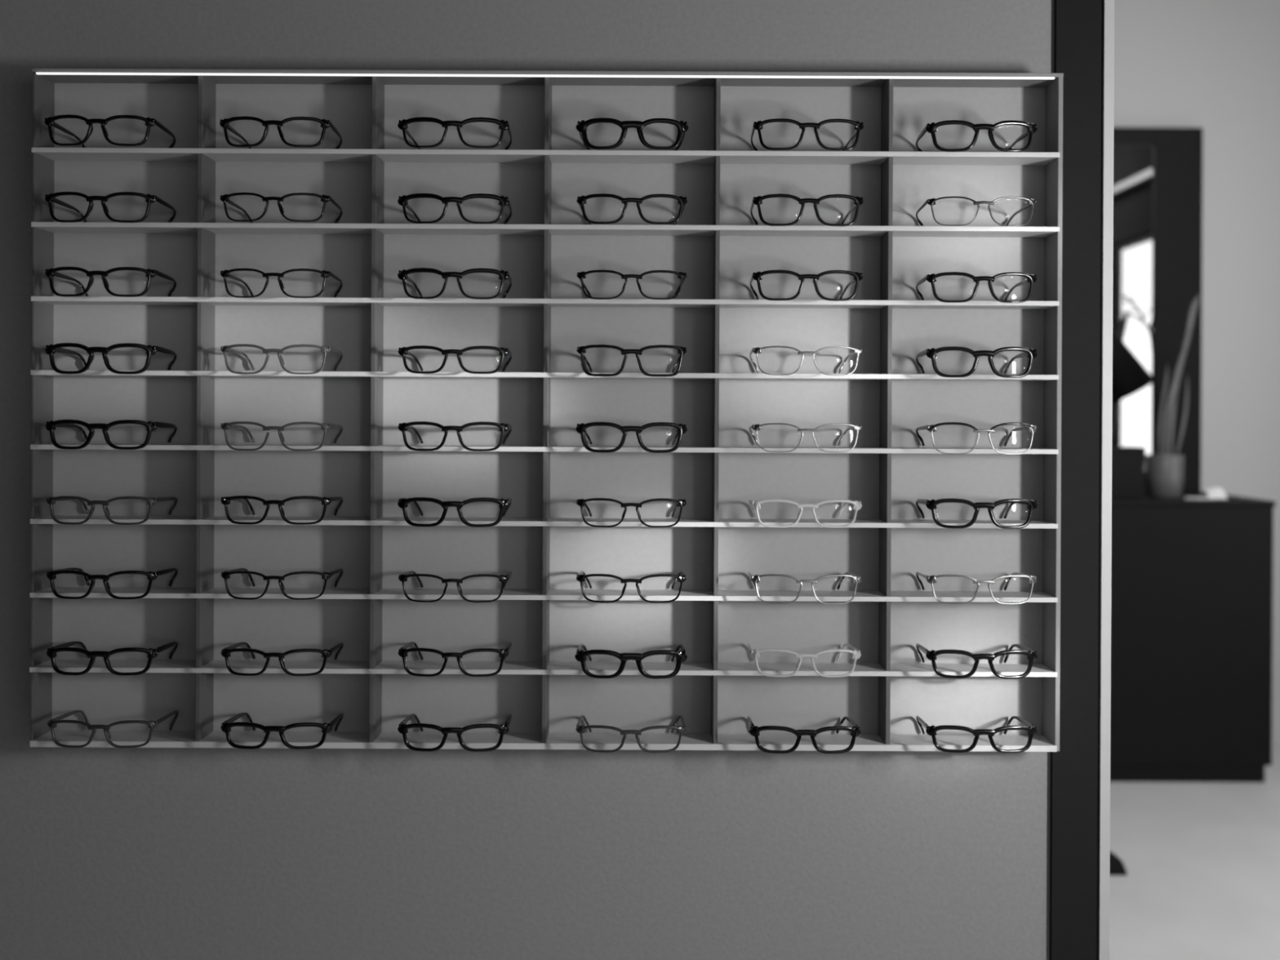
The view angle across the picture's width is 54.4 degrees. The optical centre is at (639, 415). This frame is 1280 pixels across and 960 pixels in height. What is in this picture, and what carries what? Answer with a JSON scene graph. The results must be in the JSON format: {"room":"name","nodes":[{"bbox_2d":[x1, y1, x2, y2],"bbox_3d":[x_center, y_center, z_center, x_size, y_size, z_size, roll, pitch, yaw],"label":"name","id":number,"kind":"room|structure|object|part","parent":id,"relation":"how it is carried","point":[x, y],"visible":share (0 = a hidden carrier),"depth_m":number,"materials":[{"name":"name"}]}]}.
{"room":"shop","nodes":[
{"label":"shop","id":0,"kind":"room"},
{"bbox_2d":[0,0,1054,959],"bbox_3d":[-1.332,-0.369,1.666,3.732,3.600,0.120,0,0,0],"label":"wall","id":1,"kind":"structure","parent":0,"point":[106,853],"depth_m":1.61,"materials":[{"name":"paint"}]},
{"bbox_2d":[29,68,1063,751],"bbox_3d":[-0.117,-0.007,1.576,1.284,0.845,0.062,0,0,0],"label":"display shelf","id":2,"kind":"object","parent":1,"relation":"attached to","point":[544,464],"visible":0.99,"depth_m":1.60,"materials":[{"name":"white"}]},
{"bbox_3d":[-0.756,-0.010,1.579,0.004,0.844,0.057,0,0,0],"label":"panel","id":3,"kind":"part","parent":2,"relation":"part of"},
{"bbox_2d":[44,114,176,147],"bbox_3d":[-0.657,-0.346,1.550,0.135,0.038,0.096,0,0,0],"label":"eyeglasses","id":4,"kind":"object","parent":2,"relation":"on","point":[49,122],"visible":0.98,"depth_m":1.51,"materials":[{"name":"black plastic"}]},
{"bbox_2d":[44,191,176,222],"bbox_3d":[-0.656,-0.253,1.550,0.135,0.037,0.096,0,0,0],"label":"eyeglasses","id":5,"kind":"object","parent":2,"relation":"on","point":[50,198],"visible":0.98,"depth_m":1.51,"materials":[{"name":"black plastic"}]},
{"bbox_2d":[44,266,176,297],"bbox_3d":[-0.656,-0.163,1.550,0.135,0.036,0.096,0,0,0],"label":"eyeglasses","id":6,"kind":"object","parent":2,"relation":"on","point":[50,273],"visible":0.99,"depth_m":1.51,"materials":[{"name":"black plastic"}]},
{"bbox_2d":[44,342,177,373],"bbox_3d":[-0.656,-0.070,1.550,0.136,0.038,0.096,0,0,0],"label":"eyeglasses","id":7,"kind":"object","parent":2,"relation":"on","point":[51,349],"visible":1,"depth_m":1.51,"materials":[{"name":"black plastic"}]},
{"bbox_2d":[45,419,177,449],"bbox_3d":[-0.655,0.022,1.550,0.136,0.036,0.096,0,0,0],"label":"eyeglasses","id":8,"kind":"object","parent":2,"relation":"on","point":[51,425],"visible":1,"depth_m":1.51,"materials":[{"name":"black plastic"}]},
{"bbox_2d":[46,640,177,675],"bbox_3d":[-0.654,0.297,1.551,0.136,0.034,0.096,0,0,0],"label":"eyeglasses","id":9,"kind":"object","parent":2,"relation":"on","point":[51,651],"visible":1,"depth_m":1.51,"materials":[{"name":"black plastic"}]},
{"bbox_2d":[46,567,177,599],"bbox_3d":[-0.655,0.204,1.551,0.135,0.035,0.096,0,0,0],"label":"eyeglasses","id":10,"kind":"object","parent":2,"relation":"on","point":[51,575],"visible":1,"depth_m":1.51,"materials":[{"name":"black plastic"}]},
{"bbox_2d":[46,496,177,524],"bbox_3d":[-0.655,0.114,1.550,0.134,0.034,0.096,0,0,0],"label":"eyeglasses","id":11,"kind":"object","parent":2,"relation":"on","point":[151,501],"visible":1,"depth_m":1.51,"materials":[{"name":"black plastic"}]},
{"bbox_2d":[47,710,178,747],"bbox_3d":[-0.654,0.386,1.551,0.134,0.034,0.096,0,0,0],"label":"eyeglasses","id":12,"kind":"object","parent":2,"relation":"on","point":[51,723],"visible":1,"depth_m":1.51,"materials":[{"name":"grey plastic"}]},
{"bbox_3d":[-0.654,0.385,1.513,0.134,0.033,0.020,0,0,0],"label":"frame","id":13,"kind":"part","parent":12,"relation":"part of","materials":[{"name":"grey plastic"}]},
{"bbox_2d":[219,115,342,148],"bbox_3d":[-0.444,-0.344,1.550,0.135,0.037,0.096,0,0,0],"label":"eyeglasses","id":14,"kind":"object","parent":2,"relation":"on","point":[224,123],"visible":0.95,"depth_m":1.51,"materials":[{"name":"black plastic"}]},
{"bbox_2d":[220,192,342,223],"bbox_3d":[-0.444,-0.253,1.550,0.134,0.035,0.096,0,0,0],"label":"eyeglasses","id":15,"kind":"object","parent":2,"relation":"on","point":[224,197],"visible":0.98,"depth_m":1.51,"materials":[{"name":"black plastic"}]},
{"bbox_2d":[220,495,342,524],"bbox_3d":[-0.443,0.114,1.550,0.135,0.035,0.096,0,0,0],"label":"eyeglasses","id":16,"kind":"object","parent":2,"relation":"on","point":[225,500],"visible":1,"depth_m":1.51,"materials":[{"name":"black plastic"}]},
{"bbox_2d":[220,343,342,373],"bbox_3d":[-0.443,-0.069,1.550,0.134,0.036,0.096,0,0,0],"label":"eyeglasses","id":17,"kind":"object","parent":2,"relation":"on","point":[225,348],"visible":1,"depth_m":1.51,"materials":[{"name":"grey plastic"}]},
{"bbox_2d":[220,268,342,297],"bbox_3d":[-0.443,-0.161,1.550,0.134,0.036,0.096,0,0,0],"label":"eyeglasses","id":18,"kind":"object","parent":2,"relation":"on","point":[224,273],"visible":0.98,"depth_m":1.51,"materials":[{"name":"black plastic"}]},
{"bbox_2d":[220,421,342,450],"bbox_3d":[-0.443,0.024,1.550,0.134,0.035,0.096,0,0,0],"label":"eyeglasses","id":19,"kind":"object","parent":2,"relation":"on","point":[224,426],"visible":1,"depth_m":1.51,"materials":[{"name":"grey plastic"}]},
{"bbox_2d":[221,712,343,749],"bbox_3d":[-0.442,0.388,1.551,0.136,0.033,0.096,0,0,0],"label":"eyeglasses","id":20,"kind":"object","parent":2,"relation":"on","point":[226,726],"visible":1,"depth_m":1.51,"materials":[{"name":"black plastic"}]},
{"bbox_3d":[-0.442,0.387,1.513,0.136,0.032,0.020,0,0,0],"label":"frame","id":21,"kind":"part","parent":20,"relation":"part of","materials":[{"name":"black plastic"}]},
{"bbox_2d":[221,641,343,675],"bbox_3d":[-0.442,0.298,1.551,0.135,0.033,0.096,0,0,0],"label":"eyeglasses","id":22,"kind":"object","parent":2,"relation":"on","point":[225,652],"visible":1,"depth_m":1.51,"materials":[{"name":"black plastic"}]},
{"bbox_2d":[221,568,343,599],"bbox_3d":[-0.443,0.205,1.550,0.134,0.034,0.096,0,0,0],"label":"eyeglasses","id":23,"kind":"object","parent":2,"relation":"on","point":[225,575],"visible":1,"depth_m":1.51,"materials":[{"name":"black plastic"}]},
{"bbox_2d":[397,713,511,751],"bbox_3d":[-0.227,0.390,1.551,0.136,0.034,0.096,0,0,0],"label":"eyeglasses","id":24,"kind":"object","parent":2,"relation":"on","point":[402,728],"visible":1,"depth_m":1.51,"materials":[{"name":"black plastic"}]},
{"bbox_2d":[397,497,511,527],"bbox_3d":[-0.227,0.116,1.550,0.136,0.036,0.096,0,0,0],"label":"eyeglasses","id":25,"kind":"object","parent":2,"relation":"on","point":[402,503],"visible":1,"depth_m":1.51,"materials":[{"name":"black plastic"}]},
{"bbox_2d":[397,116,511,149],"bbox_3d":[-0.227,-0.343,1.550,0.136,0.037,0.096,0,0,0],"label":"eyeglasses","id":26,"kind":"object","parent":2,"relation":"on","point":[504,125],"visible":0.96,"depth_m":1.51,"materials":[{"name":"black plastic"}]},
{"bbox_2d":[397,193,511,224],"bbox_3d":[-0.227,-0.251,1.550,0.136,0.037,0.096,0,0,0],"label":"eyeglasses","id":27,"kind":"object","parent":2,"relation":"on","point":[402,201],"visible":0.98,"depth_m":1.51,"materials":[{"name":"black plastic"}]},
{"bbox_2d":[397,267,511,299],"bbox_3d":[-0.227,-0.160,1.550,0.136,0.038,0.096,0,0,0],"label":"eyeglasses","id":28,"kind":"object","parent":2,"relation":"on","point":[402,275],"visible":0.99,"depth_m":1.51,"materials":[{"name":"black plastic"}]},
{"bbox_2d":[398,641,511,676],"bbox_3d":[-0.227,0.298,1.551,0.135,0.034,0.096,0,0,0],"label":"eyeglasses","id":29,"kind":"object","parent":2,"relation":"on","point":[402,651],"visible":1,"depth_m":1.51,"materials":[{"name":"black plastic"}]},
{"bbox_2d":[398,345,511,373],"bbox_3d":[-0.227,-0.068,1.550,0.135,0.034,0.096,0,0,0],"label":"eyeglasses","id":30,"kind":"object","parent":2,"relation":"on","point":[403,351],"visible":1,"depth_m":1.51,"materials":[{"name":"black plastic"}]},
{"bbox_2d":[398,421,511,451],"bbox_3d":[-0.227,0.025,1.550,0.135,0.036,0.096,0,0,0],"label":"eyeglasses","id":31,"kind":"object","parent":2,"relation":"on","point":[402,427],"visible":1,"depth_m":1.51,"materials":[{"name":"black plastic"}]},
{"bbox_2d":[398,570,511,602],"bbox_3d":[-0.227,0.208,1.550,0.134,0.034,0.096,0,0,0],"label":"eyeglasses","id":32,"kind":"object","parent":2,"relation":"on","point":[403,577],"visible":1,"depth_m":1.51,"materials":[{"name":"black plastic"}]},
{"bbox_3d":[-0.120,0.319,1.575,1.280,0.006,0.052,0,0,0],"label":"shelf","id":33,"kind":"part","parent":2,"relation":"part of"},
{"bbox_3d":[-0.120,0.411,1.575,1.279,0.008,0.053,0,0,0],"label":"panel","id":34,"kind":"part","parent":2,"relation":"part of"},
{"bbox_3d":[-0.120,0.226,1.575,1.280,0.006,0.052,0,0,0],"label":"shelf","id":35,"kind":"part","parent":2,"relation":"part of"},
{"bbox_3d":[-0.119,0.134,1.575,1.280,0.006,0.052,0,0,0],"label":"shelf","id":36,"kind":"part","parent":2,"relation":"part of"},
{"bbox_3d":[-0.119,0.041,1.575,1.280,0.006,0.052,0,0,0],"label":"shelf","id":37,"kind":"part","parent":2,"relation":"part of","materials":[{"name":"grey metal"}]},
{"bbox_3d":[-0.119,-0.051,1.575,1.280,0.006,0.052,0,0,0],"label":"shelf","id":38,"kind":"part","parent":2,"relation":"part of","materials":[{"name":"grey metal"}]},
{"bbox_3d":[-0.118,-0.143,1.575,1.280,0.006,0.052,0,0,0],"label":"shelf","id":39,"kind":"part","parent":2,"relation":"part of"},
{"bbox_3d":[-0.118,-0.235,1.574,1.280,0.006,0.052,0,0,0],"label":"shelf","id":40,"kind":"part","parent":2,"relation":"part of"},
{"bbox_3d":[-0.117,-0.328,1.574,1.280,0.006,0.052,0,0,0],"label":"shelf","id":41,"kind":"part","parent":2,"relation":"part of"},
{"bbox_3d":[-0.115,-0.427,1.577,1.283,0.005,0.058,0,0,0],"label":"panel","id":42,"kind":"part","parent":2,"relation":"part of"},
{"bbox_2d":[574,643,687,679],"bbox_3d":[-0.011,0.300,1.551,0.137,0.035,0.096,0,0,0],"label":"eyeglasses","id":43,"kind":"object","parent":2,"relation":"on","point":[580,656],"visible":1,"depth_m":1.51,"materials":[{"name":"black plastic"}]},
{"bbox_2d":[575,715,686,752],"bbox_3d":[-0.011,0.391,1.551,0.134,0.032,0.096,0,0,0],"label":"eyeglasses","id":44,"kind":"object","parent":2,"relation":"on","point":[580,729],"visible":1,"depth_m":1.51,"materials":[{"name":"grey plastic"}]},
{"bbox_2d":[575,422,687,453],"bbox_3d":[-0.010,0.026,1.550,0.136,0.037,0.096,0,0,0],"label":"eyeglasses","id":45,"kind":"object","parent":2,"relation":"on","point":[682,428],"visible":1,"depth_m":1.51,"materials":[{"name":"black plastic"}]},
{"bbox_2d":[576,344,686,376],"bbox_3d":[-0.010,-0.067,1.550,0.134,0.038,0.096,0,0,0],"label":"eyeglasses","id":46,"kind":"object","parent":2,"relation":"on","point":[581,350],"visible":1,"depth_m":1.51,"materials":[{"name":"black plastic"}]},
{"bbox_2d":[576,570,686,603],"bbox_3d":[-0.011,0.209,1.550,0.134,0.035,0.096,0,0,0],"label":"eyeglasses","id":47,"kind":"object","parent":2,"relation":"on","point":[680,578],"visible":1,"depth_m":1.51,"materials":[{"name":"black plastic"}]},
{"bbox_2d":[576,497,686,527],"bbox_3d":[-0.011,0.117,1.550,0.134,0.035,0.096,0,0,0],"label":"eyeglasses","id":48,"kind":"object","parent":2,"relation":"on","point":[580,502],"visible":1,"depth_m":1.51,"materials":[{"name":"black plastic"}]},
{"bbox_2d":[575,117,688,150],"bbox_3d":[-0.010,-0.342,1.550,0.137,0.038,0.096,0,0,0],"label":"eyeglasses","id":49,"kind":"object","parent":2,"relation":"on","point":[581,126],"visible":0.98,"depth_m":1.51,"materials":[{"name":"black plastic"}]},
{"bbox_2d":[576,193,687,225],"bbox_3d":[-0.010,-0.251,1.550,0.135,0.037,0.096,0,0,0],"label":"eyeglasses","id":50,"kind":"object","parent":2,"relation":"on","point":[682,201],"visible":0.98,"depth_m":1.51,"materials":[{"name":"black plastic"}]},
{"bbox_2d":[577,269,687,299],"bbox_3d":[-0.010,-0.159,1.550,0.134,0.036,0.096,0,0,0],"label":"eyeglasses","id":51,"kind":"object","parent":2,"relation":"on","point":[581,275],"visible":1,"depth_m":1.51,"materials":[{"name":"black plastic"}]},
{"bbox_2d":[747,715,860,754],"bbox_3d":[0.201,0.392,1.551,0.136,0.033,0.096,0,0,0],"label":"eyeglasses","id":52,"kind":"object","parent":2,"relation":"on","point":[754,731],"visible":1,"depth_m":1.51,"materials":[{"name":"black plastic"}]},
{"bbox_2d":[747,642,861,677],"bbox_3d":[0.201,0.299,1.551,0.136,0.034,0.096,0,0,0],"label":"eyeglasses","id":53,"kind":"object","parent":2,"relation":"on","point":[855,653],"visible":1,"depth_m":1.51,"materials":[{"name":"grey plastic"}]},
{"bbox_2d":[748,571,861,604],"bbox_3d":[0.202,0.210,1.551,0.135,0.036,0.096,0,0,0],"label":"eyeglasses","id":54,"kind":"object","parent":2,"relation":"on","point":[755,579],"visible":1,"depth_m":1.51,"materials":[{"name":"silver metal"}]},
{"bbox_2d":[748,498,862,528],"bbox_3d":[0.202,0.118,1.550,0.136,0.034,0.096,0,0,0],"label":"eyeglasses","id":55,"kind":"object","parent":2,"relation":"on","point":[755,505],"visible":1,"depth_m":1.51,"materials":[{"name":"grey plastic"}]},
{"bbox_2d":[749,346,862,375],"bbox_3d":[0.203,-0.067,1.550,0.133,0.035,0.096,0,0,0],"label":"eyeglasses","id":56,"kind":"object","parent":2,"relation":"on","point":[857,351],"visible":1,"depth_m":1.51,"materials":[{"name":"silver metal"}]},
{"bbox_2d":[749,422,862,452],"bbox_3d":[0.203,0.026,1.550,0.133,0.035,0.096,0,0,0],"label":"eyeglasses","id":57,"kind":"object","parent":2,"relation":"on","point":[856,428],"visible":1,"depth_m":1.51,"materials":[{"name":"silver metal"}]},
{"bbox_2d":[750,269,862,301],"bbox_3d":[0.204,-0.158,1.550,0.135,0.037,0.096,0,0,0],"label":"eyeglasses","id":58,"kind":"object","parent":2,"relation":"on","point":[857,277],"visible":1,"depth_m":1.51,"materials":[{"name":"black plastic"}]},
{"bbox_2d":[750,193,863,226],"bbox_3d":[0.204,-0.249,1.550,0.135,0.039,0.096,0,0,0],"label":"eyeglasses","id":59,"kind":"object","parent":2,"relation":"on","point":[757,201],"visible":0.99,"depth_m":1.51,"materials":[{"name":"black plastic"}]},
{"bbox_2d":[751,118,863,151],"bbox_3d":[0.205,-0.341,1.550,0.135,0.038,0.096,0,0,0],"label":"eyeglasses","id":60,"kind":"object","parent":2,"relation":"on","point":[758,125],"visible":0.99,"depth_m":1.51,"materials":[{"name":"black plastic"}]},
{"bbox_2d":[915,422,1036,454],"bbox_3d":[0.416,0.027,1.550,0.134,0.039,0.096,0,0,0],"label":"eyeglasses","id":61,"kind":"object","parent":2,"relation":"on","point":[1031,428],"visible":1,"depth_m":1.51,"materials":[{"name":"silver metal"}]},
{"bbox_2d":[915,571,1036,604],"bbox_3d":[0.416,0.210,1.551,0.135,0.035,0.096,0,0,0],"label":"eyeglasses","id":62,"kind":"object","parent":2,"relation":"on","point":[931,580],"visible":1,"depth_m":1.51,"materials":[{"name":"silver metal"}]},
{"bbox_2d":[915,195,1036,226],"bbox_3d":[0.415,-0.248,1.550,0.134,0.036,0.096,0,0,0],"label":"eyeglasses","id":63,"kind":"object","parent":2,"relation":"on","point":[931,202],"visible":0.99,"depth_m":1.51,"materials":[{"name":"grey plastic"}]},
{"bbox_2d":[915,120,1037,152],"bbox_3d":[0.415,-0.339,1.550,0.136,0.038,0.096,0,0,0],"label":"eyeglasses","id":64,"kind":"object","parent":2,"relation":"on","point":[931,128],"visible":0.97,"depth_m":1.51,"materials":[{"name":"black plastic"}]},
{"bbox_2d":[915,715,1037,753],"bbox_3d":[0.416,0.391,1.551,0.136,0.033,0.096,0,0,0],"label":"eyeglasses","id":65,"kind":"object","parent":2,"relation":"on","point":[931,730],"visible":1,"depth_m":1.51,"materials":[{"name":"black plastic"}]},
{"bbox_3d":[0.416,0.392,1.513,0.136,0.033,0.020,0,0,0],"label":"frame","id":66,"kind":"part","parent":65,"relation":"part of","materials":[{"name":"black plastic"}]},
{"bbox_2d":[915,346,1037,377],"bbox_3d":[0.415,-0.065,1.550,0.136,0.038,0.096,0,0,0],"label":"eyeglasses","id":67,"kind":"object","parent":2,"relation":"on","point":[1031,353],"visible":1,"depth_m":1.51,"materials":[{"name":"black plastic"}]},
{"bbox_2d":[915,643,1037,679],"bbox_3d":[0.416,0.300,1.551,0.136,0.035,0.096,0,0,0],"label":"eyeglasses","id":68,"kind":"object","parent":2,"relation":"on","point":[931,655],"visible":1,"depth_m":1.51,"materials":[{"name":"black plastic"}]},
{"bbox_2d":[915,498,1037,528],"bbox_3d":[0.416,0.118,1.550,0.136,0.036,0.096,0,0,0],"label":"eyeglasses","id":69,"kind":"object","parent":2,"relation":"on","point":[931,504],"visible":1,"depth_m":1.51,"materials":[{"name":"black plastic"}]},
{"bbox_2d":[915,271,1037,302],"bbox_3d":[0.415,-0.156,1.550,0.135,0.037,0.096,0,0,0],"label":"eyeglasses","id":70,"kind":"object","parent":2,"relation":"on","point":[931,278],"visible":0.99,"depth_m":1.51,"materials":[{"name":"black plastic"}]},
{"bbox_3d":[0.522,-0.004,1.579,0.006,0.844,0.057,0,0,0],"label":"panel","id":71,"kind":"part","parent":2,"relation":"part of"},
{"bbox_2d":[1049,0,1103,959],"bbox_3d":[0.564,-0.360,1.662,0.060,3.600,0.128,0,0,0],"label":"trim","id":72,"kind":"structure","parent":1,"relation":"attached to","point":[1078,24],"depth_m":1.60,"materials":[{"name":"paint"}]},
{"bbox_2d":[1097,0,1114,959],"bbox_3d":[0.601,-0.360,1.660,0.013,3.600,0.132,0,0,0],"label":"trim","id":73,"kind":"structure","parent":1,"relation":"attached to","point":[1108,5],"depth_m":1.59,"materials":[{"name":"white paint"}]},
{"bbox_2d":[1109,742,1279,959],"bbox_3d":[0.093,1.487,1.803,6.600,0.100,7.700,0,0,0],"label":"floor","id":74,"kind":"structure","parent":0,"point":[1201,860],"depth_m":3.95,"materials":[{"name":"concrete"}]},
{"bbox_2d":[1110,851,1127,875],"bbox_3d":[1.448,1.398,3.928,0.159,0.084,0.060,0,0,0],"label":"wedge","id":75,"kind":"object","parent":74,"relation":"on","point":[1117,866],"visible":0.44,"depth_m":3.90,"materials":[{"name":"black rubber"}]},
{"bbox_2d":[1110,491,1275,782],"bbox_3d":[1.792,0.885,5.189,1.403,1.109,0.606,0,0,0],"label":"base cabinet","id":76,"kind":"object","parent":74,"relation":"on","point":[1192,586],"visible":0.52,"depth_m":4.89,"materials":[{"name":"black paint"}]},
{"bbox_2d":[1111,446,1145,498],"bbox_3d":[1.918,0.228,5.060,0.220,0.207,0.140,0,0,0],"label":"storage box","id":77,"kind":"object","parent":76,"relation":"on","point":[1127,462],"visible":0.54,"depth_m":4.99,"materials":[{"name":"black paint"}]},
{"bbox_3d":[1.918,0.140,5.060,0.220,0.030,0.140,0,0,0],"label":"lid","id":78,"kind":"part","parent":77,"relation":"part of","materials":[{"name":"black paint"}]},
{"bbox_2d":[1112,328,1153,403],"bbox_3d":[1.944,-0.093,5.290,0.463,0.850,0.251,0,0,0],"label":"desk lamp","id":79,"kind":"object","parent":76,"relation":"on","point":[1130,376],"visible":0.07,"depth_m":5.20,"materials":[{"name":"black paint"}]},
{"bbox_2d":[1112,293,1199,497],"bbox_3d":[2.101,-0.084,5.090,0.377,0.833,0.147,0,0,0],"label":"potted plant","id":80,"kind":"object","parent":76,"relation":"on","point":[1164,473],"visible":0.98,"depth_m":5.08,"materials":[{"name":"grey plant"}]},
{"bbox_3d":[2.144,0.246,5.090,0.147,0.173,0.147,0,0,0],"label":"pot","id":81,"kind":"part","parent":80,"relation":"part of","materials":[{"name":"grey ceramic"}]},
{"bbox_2d":[1111,127,1203,492],"bbox_3d":[1.954,-0.466,5.462,1.004,1.592,0.050,0,0,0],"label":"mirror","id":82,"kind":"object","parent":76,"relation":"on","point":[1157,171],"visible":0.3,"depth_m":5.44,"materials":[{"name":"clear glass"}]},
{"bbox_3d":[1.901,-0.472,5.456,0.717,1.446,0.006,0,0,0],"label":"glass","id":83,"kind":"part","parent":82,"relation":"part of","materials":[{"name":"white mirror"}]},
{"bbox_3d":[1.795,0.342,5.188,1.403,0.022,0.606,0,0,0],"label":"panel","id":84,"kind":"part","parent":76,"relation":"part of","materials":[{"name":"black paint"}]},
{"bbox_2d":[1184,487,1226,499],"bbox_3d":[2.273,0.310,5.000,0.180,0.046,0.081,0,0,0],"label":"folded paper","id":85,"kind":"object","parent":76,"relation":"on","point":[1217,492],"visible":1,"depth_m":5.00,"materials":[{"name":"white paper"}]},
{"bbox_2d":[1114,0,1279,742],"bbox_3d":[0.002,-0.370,5.549,6.400,3.600,0.100,0,0,0],"label":"wall","id":86,"kind":"structure","parent":0,"point":[1213,66],"depth_m":5.50,"materials":[{"name":"grey paint"}]}
]}

